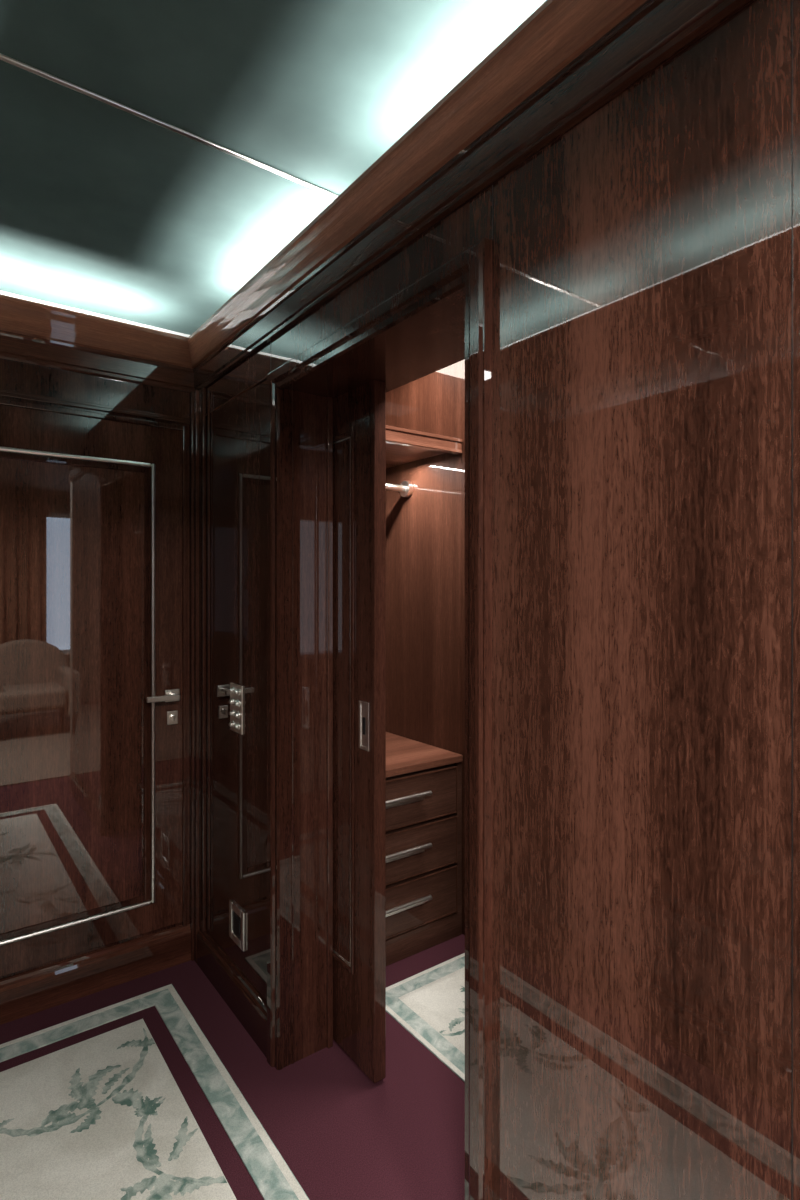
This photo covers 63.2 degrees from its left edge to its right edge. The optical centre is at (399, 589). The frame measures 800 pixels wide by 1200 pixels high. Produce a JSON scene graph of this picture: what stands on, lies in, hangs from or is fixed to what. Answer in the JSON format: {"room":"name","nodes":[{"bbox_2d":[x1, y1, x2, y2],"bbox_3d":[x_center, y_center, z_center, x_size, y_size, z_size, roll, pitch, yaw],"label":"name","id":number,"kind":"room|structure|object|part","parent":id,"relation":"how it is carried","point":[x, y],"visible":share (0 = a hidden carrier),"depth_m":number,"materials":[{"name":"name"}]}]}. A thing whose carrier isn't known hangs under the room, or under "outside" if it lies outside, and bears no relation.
{"room":"bedroom","nodes":[
{"label":"bedroom","id":0,"kind":"room"},
{"bbox_2d":[0,291,189,979],"bbox_3d":[-1.240,0.150,2.312,1.490,2.500,0.260,0,0,-36],"label":"wall","id":1,"kind":"structure","parent":0,"point":[14,376],"depth_m":2.31,"materials":[{"name":"brown wood"}]},
{"bbox_2d":[0,451,150,940],"bbox_3d":[-1.179,0.342,2.177,0.669,1.579,0.006,0,0,-36],"label":"trim","id":2,"kind":"structure","parent":1,"relation":"attached to","point":[8,455],"depth_m":2.36,"materials":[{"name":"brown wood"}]},
{"bbox_2d":[0,398,187,933],"bbox_3d":[-1.159,0.324,2.165,0.919,1.884,0.074,0,0,-36],"label":"door","id":3,"kind":"structure","parent":1,"relation":"in","point":[72,538],"depth_m":2.22,"materials":[{"name":"wood"}]},
{"bbox_3d":[-1.181,0.342,2.178,0.625,1.535,0.002,0,0,-36],"label":"panel","id":4,"kind":"part","parent":3,"relation":"part of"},
{"bbox_2d":[0,404,182,976],"bbox_3d":[-1.178,0.325,2.190,0.885,1.850,0.014,0,0,-36],"label":"door leaf","id":5,"kind":"structure","parent":3,"relation":"attached to","point":[21,428],"depth_m":2.39,"materials":[{"name":"brown wood"}]},
{"bbox_2d":[0,446,154,945],"bbox_3d":[-1.177,0.342,2.174,0.697,1.607,0.014,0,0,-36],"label":"inlay","id":6,"kind":"object","parent":5,"relation":"attached to","point":[7,449],"visible":1,"depth_m":2.37,"materials":[{"name":"silver metal"}]},
{"bbox_3d":[-0.863,0.435,2.376,0.132,0.130,0.062,0,0,-36],"label":"lever handle","id":7,"kind":"part","parent":3,"relation":"part of","materials":[{"name":"silver metal"}]},
{"bbox_2d":[0,923,190,1024],"bbox_3d":[-1.192,1.333,2.174,1.003,0.134,0.020,0,0,-36],"label":"baseboard","id":8,"kind":"structure","parent":1,"relation":"attached to","point":[37,990],"depth_m":2.25,"materials":[{"name":"brown wood"}]},
{"bbox_2d":[0,294,194,392],"bbox_3d":[-1.180,-0.846,2.175,1.063,0.191,0.073,0,0,-36],"label":"crown molding","id":9,"kind":"structure","parent":1,"relation":"attached to","point":[34,333],"depth_m":2.24,"materials":[{"name":"brown wood"}]},
{"bbox_2d":[0,376,266,423],"bbox_3d":[-0.992,-0.641,1.919,1.023,0.022,0.667,0,0,-36],"label":"frieze","id":10,"kind":"object","parent":1,"relation":"attached to","point":[8,393],"depth_m":2.25},
{"bbox_2d":[0,934,464,1199],"bbox_3d":[0.588,1.440,-0.461,6.400,0.080,6.960,0,0,-36],"label":"floor","id":11,"kind":"structure","parent":0,"point":[341,1134],"depth_m":1.79,"materials":[{"name":"carpet"}]},
{"bbox_2d":[0,984,308,1199],"bbox_3d":[-0.461,1.397,1.204,0.747,0.006,2.185,0,0,-36],"label":"patterned rug","id":12,"kind":"object","parent":11,"relation":"on","point":[104,1116],"visible":1,"depth_m":1.71,"materials":[{"name":"white carpet"}]},
{"bbox_2d":[386,732,462,965],"bbox_3d":[-0.166,1.034,2.662,0.645,0.732,0.629,0,0,-36],"label":"closet drawer chest","id":13,"kind":"object","parent":11,"relation":"on","point":[424,781],"visible":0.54,"depth_m":2.52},
{"bbox_3d":[0.010,0.788,2.429,0.250,0.039,0.045,0,0,-36],"label":"drawer pull","id":14,"kind":"part","parent":13,"relation":"part of","materials":[{"name":"silver metal"}]},
{"bbox_3d":[0.010,0.989,2.429,0.250,0.039,0.045,0,0,-36],"label":"drawer pull","id":15,"kind":"part","parent":13,"relation":"part of","materials":[{"name":"silver metal"}]},
{"bbox_3d":[0.010,1.188,2.429,0.250,0.039,0.045,0,0,-36],"label":"drawer pull","id":16,"kind":"part","parent":13,"relation":"part of","materials":[{"name":"silver metal"}]},
{"bbox_3d":[-0.009,0.802,2.455,0.580,0.186,0.020,0,0,-36],"label":"drawer","id":17,"kind":"part","parent":13,"relation":"part of","materials":[{"name":"brown wood"}]},
{"bbox_3d":[-0.009,1.002,2.455,0.580,0.186,0.020,0,0,-36],"label":"drawer","id":18,"kind":"part","parent":13,"relation":"part of","materials":[{"name":"brown wood"}]},
{"bbox_3d":[-0.009,1.202,2.455,0.580,0.186,0.020,0,0,-36],"label":"drawer","id":19,"kind":"part","parent":13,"relation":"part of","materials":[{"name":"brown wood"}]},
{"bbox_2d":[386,953,464,1081],"bbox_3d":[0.512,1.397,1.786,0.455,0.005,1.465,0,0,-36],"label":"patterned rug","id":20,"kind":"object","parent":11,"relation":"on","point":[429,1004],"visible":0.14,"depth_m":2.16,"materials":[{"name":"white carpet"}]},
{"bbox_2d":[0,0,545,334],"bbox_3d":[-0.539,-1.080,1.228,1.330,0.060,2.817,0,0,-36],"label":"ceiling","id":21,"kind":"structure","parent":0,"point":[106,209],"depth_m":1.45,"materials":[{"name":"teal paint"}]},
{"bbox_2d":[0,53,338,197],"bbox_3d":[-0.640,-1.047,1.382,1.250,0.006,0.012,0,0,-36],"label":"trim strip","id":22,"kind":"object","parent":21,"relation":"attached to","point":[5,58],"visible":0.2,"depth_m":1.45,"materials":[{"name":"silver metal"}]},
{"bbox_2d":[362,717,364,734],"bbox_3d":[-0.104,0.390,1.865,0.002,0.050,0.013,0,0,-36],"label":"pull finger","id":23,"kind":"object","parent":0,"point":[363,718],"depth_m":1.86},
{"bbox_2d":[386,361,464,934],"bbox_3d":[0.443,0.150,1.893,0.720,2.500,2.720,0,0,-36],"label":"wall","id":24,"kind":"structure","parent":0,"point":[424,528],"depth_m":2.82,"materials":[{"name":"brown wood"}]},
{"bbox_2d":[386,481,412,496],"bbox_3d":[-0.225,-0.455,2.742,0.653,0.072,0.072,0,0,-36],"label":"hanging rod","id":25,"kind":"object","parent":24,"relation":"attached to","point":[405,489],"visible":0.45,"depth_m":2.90,"materials":[{"name":"silver metal"}]},
{"bbox_3d":[-0.225,-0.455,2.742,0.651,0.030,0.030,0,0,-36],"label":"rod","id":26,"kind":"part","parent":25,"relation":"part of","materials":[{"name":"silver metal"}]},
{"bbox_2d":[386,425,462,467],"bbox_3d":[-0.179,-0.584,2.680,0.651,0.057,0.591,0,0,-36],"label":"closet shelf","id":27,"kind":"object","parent":24,"relation":"attached to","point":[403,445],"depth_m":2.59,"materials":[{"name":"brown wood"}]},
{"bbox_2d":[462,359,464,748],"bbox_3d":[0.264,-0.160,2.624,0.009,1.600,0.028,0,0,-36],"label":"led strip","id":28,"kind":"object","parent":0,"point":[463,361],"depth_m":2.63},
{"bbox_2d":[206,0,799,1199],"bbox_3d":[0.064,0.150,1.575,0.267,2.500,2.660,0,0,-36],"label":"wall","id":29,"kind":"structure","parent":0,"point":[642,257],"depth_m":0.99,"materials":[{"name":"wood"}]},
{"bbox_2d":[189,388,205,962],"bbox_3d":[-0.761,0.325,2.442,0.030,2.150,0.100,0,0,-36],"label":"trim","id":30,"kind":"structure","parent":29,"relation":"attached to","point":[197,399],"depth_m":2.44,"materials":[{"name":"brown wood"}]},
{"bbox_2d":[208,392,212,931],"bbox_3d":[-0.693,0.260,2.370,0.006,1.960,0.037,0,0,-36],"label":"trim panel","id":31,"kind":"object","parent":29,"relation":"attached to","point":[211,392],"depth_m":2.36,"materials":[{"name":"brown wood"}]},
{"bbox_2d":[197,929,266,1057],"bbox_3d":[-0.578,1.333,2.203,0.020,0.134,0.662,0,0,-36],"label":"baseboard","id":32,"kind":"structure","parent":29,"relation":"attached to","point":[243,1000],"depth_m":2.15,"materials":[{"name":"brown wood"}]},
{"bbox_2d":[229,683,242,734],"bbox_3d":[-0.552,0.395,2.168,0.020,0.160,0.100,0,0,-36],"label":"switch plate","id":33,"kind":"object","parent":29,"relation":"attached to","point":[236,691],"visible":1,"depth_m":2.15,"materials":[{"name":"silver metal"}]},
{"bbox_2d":[229,900,244,951],"bbox_3d":[-0.543,1.117,2.166,0.008,0.123,0.120,0,0,-36],"label":"wall socket","id":34,"kind":"object","parent":29,"relation":"attached to","point":[236,915],"visible":1,"depth_m":2.16,"materials":[{"name":"silver metal"}]},
{"bbox_2d":[292,390,332,1063],"bbox_3d":[-0.262,0.405,1.956,0.135,1.990,0.010,0,0,-36],"label":"jamb","id":35,"kind":"object","parent":29,"relation":"attached to","point":[329,399],"depth_m":1.98,"materials":[{"name":"brown wood"}]},
{"bbox_2d":[333,430,353,974],"bbox_3d":[-0.307,0.330,2.138,0.007,1.600,0.575,0,0,-36],"label":"trim","id":36,"kind":"structure","parent":29,"relation":"attached to","point":[347,967],"depth_m":1.91,"materials":[{"name":"brown wood"}]},
{"bbox_2d":[333,380,385,1083],"bbox_3d":[-0.292,0.384,2.154,0.044,2.008,0.788,0,0,-36],"label":"door","id":37,"kind":"structure","parent":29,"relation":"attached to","point":[359,999],"depth_m":1.88,"materials":[{"name":"brown wood"}]},
{"bbox_2d":[333,437,349,965],"bbox_3d":[-0.306,0.330,2.139,0.004,1.568,0.543,0,0,-36],"label":"inlay","id":38,"kind":"object","parent":37,"relation":"attached to","point":[336,953],"visible":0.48,"depth_m":1.96,"materials":[{"name":"silver metal"}]},
{"bbox_2d":[361,704,365,746],"bbox_3d":[-0.103,0.389,1.866,0.001,0.120,0.033,0,0,-36],"label":"pull recess","id":39,"kind":"object","parent":37,"relation":"in","point":[363,707],"depth_m":1.87,"materials":[{"name":"silver metal"}]},
{"bbox_3d":[-0.104,0.389,1.865,0.004,0.138,0.051,0,0,-36],"label":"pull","id":40,"kind":"part","parent":37,"relation":"part of","materials":[{"name":"silver metal"}]},
{"bbox_2d":[267,237,491,1199],"bbox_3d":[-0.115,0.376,1.571,0.025,2.048,0.929,0,0,-36],"label":"trim","id":41,"kind":"structure","parent":29,"relation":"attached to","point":[469,270],"depth_m":1.21,"materials":[{"name":"brown wood"}]},
{"bbox_3d":[-0.115,0.376,1.571,0.025,2.048,0.929,0,0,-36],"label":"architrave","id":42,"kind":"part","parent":41,"relation":"part of","materials":[{"name":"brown wood"}]},
{"bbox_2d":[188,0,753,390],"bbox_3d":[-0.036,-0.846,1.457,0.073,0.191,2.587,0,0,-36],"label":"crown molding","id":43,"kind":"structure","parent":29,"relation":"attached to","point":[567,60],"depth_m":1.22,"materials":[{"name":"brown wood"}]},
{"bbox_2d":[492,0,792,1199],"bbox_3d":[0.044,0.260,1.378,0.003,2.020,1.462,0,0,-36],"label":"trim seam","id":44,"kind":"structure","parent":29,"relation":"attached to","point":[792,0],"depth_m":0.79,"materials":[{"name":"brown wood"}]}
]}

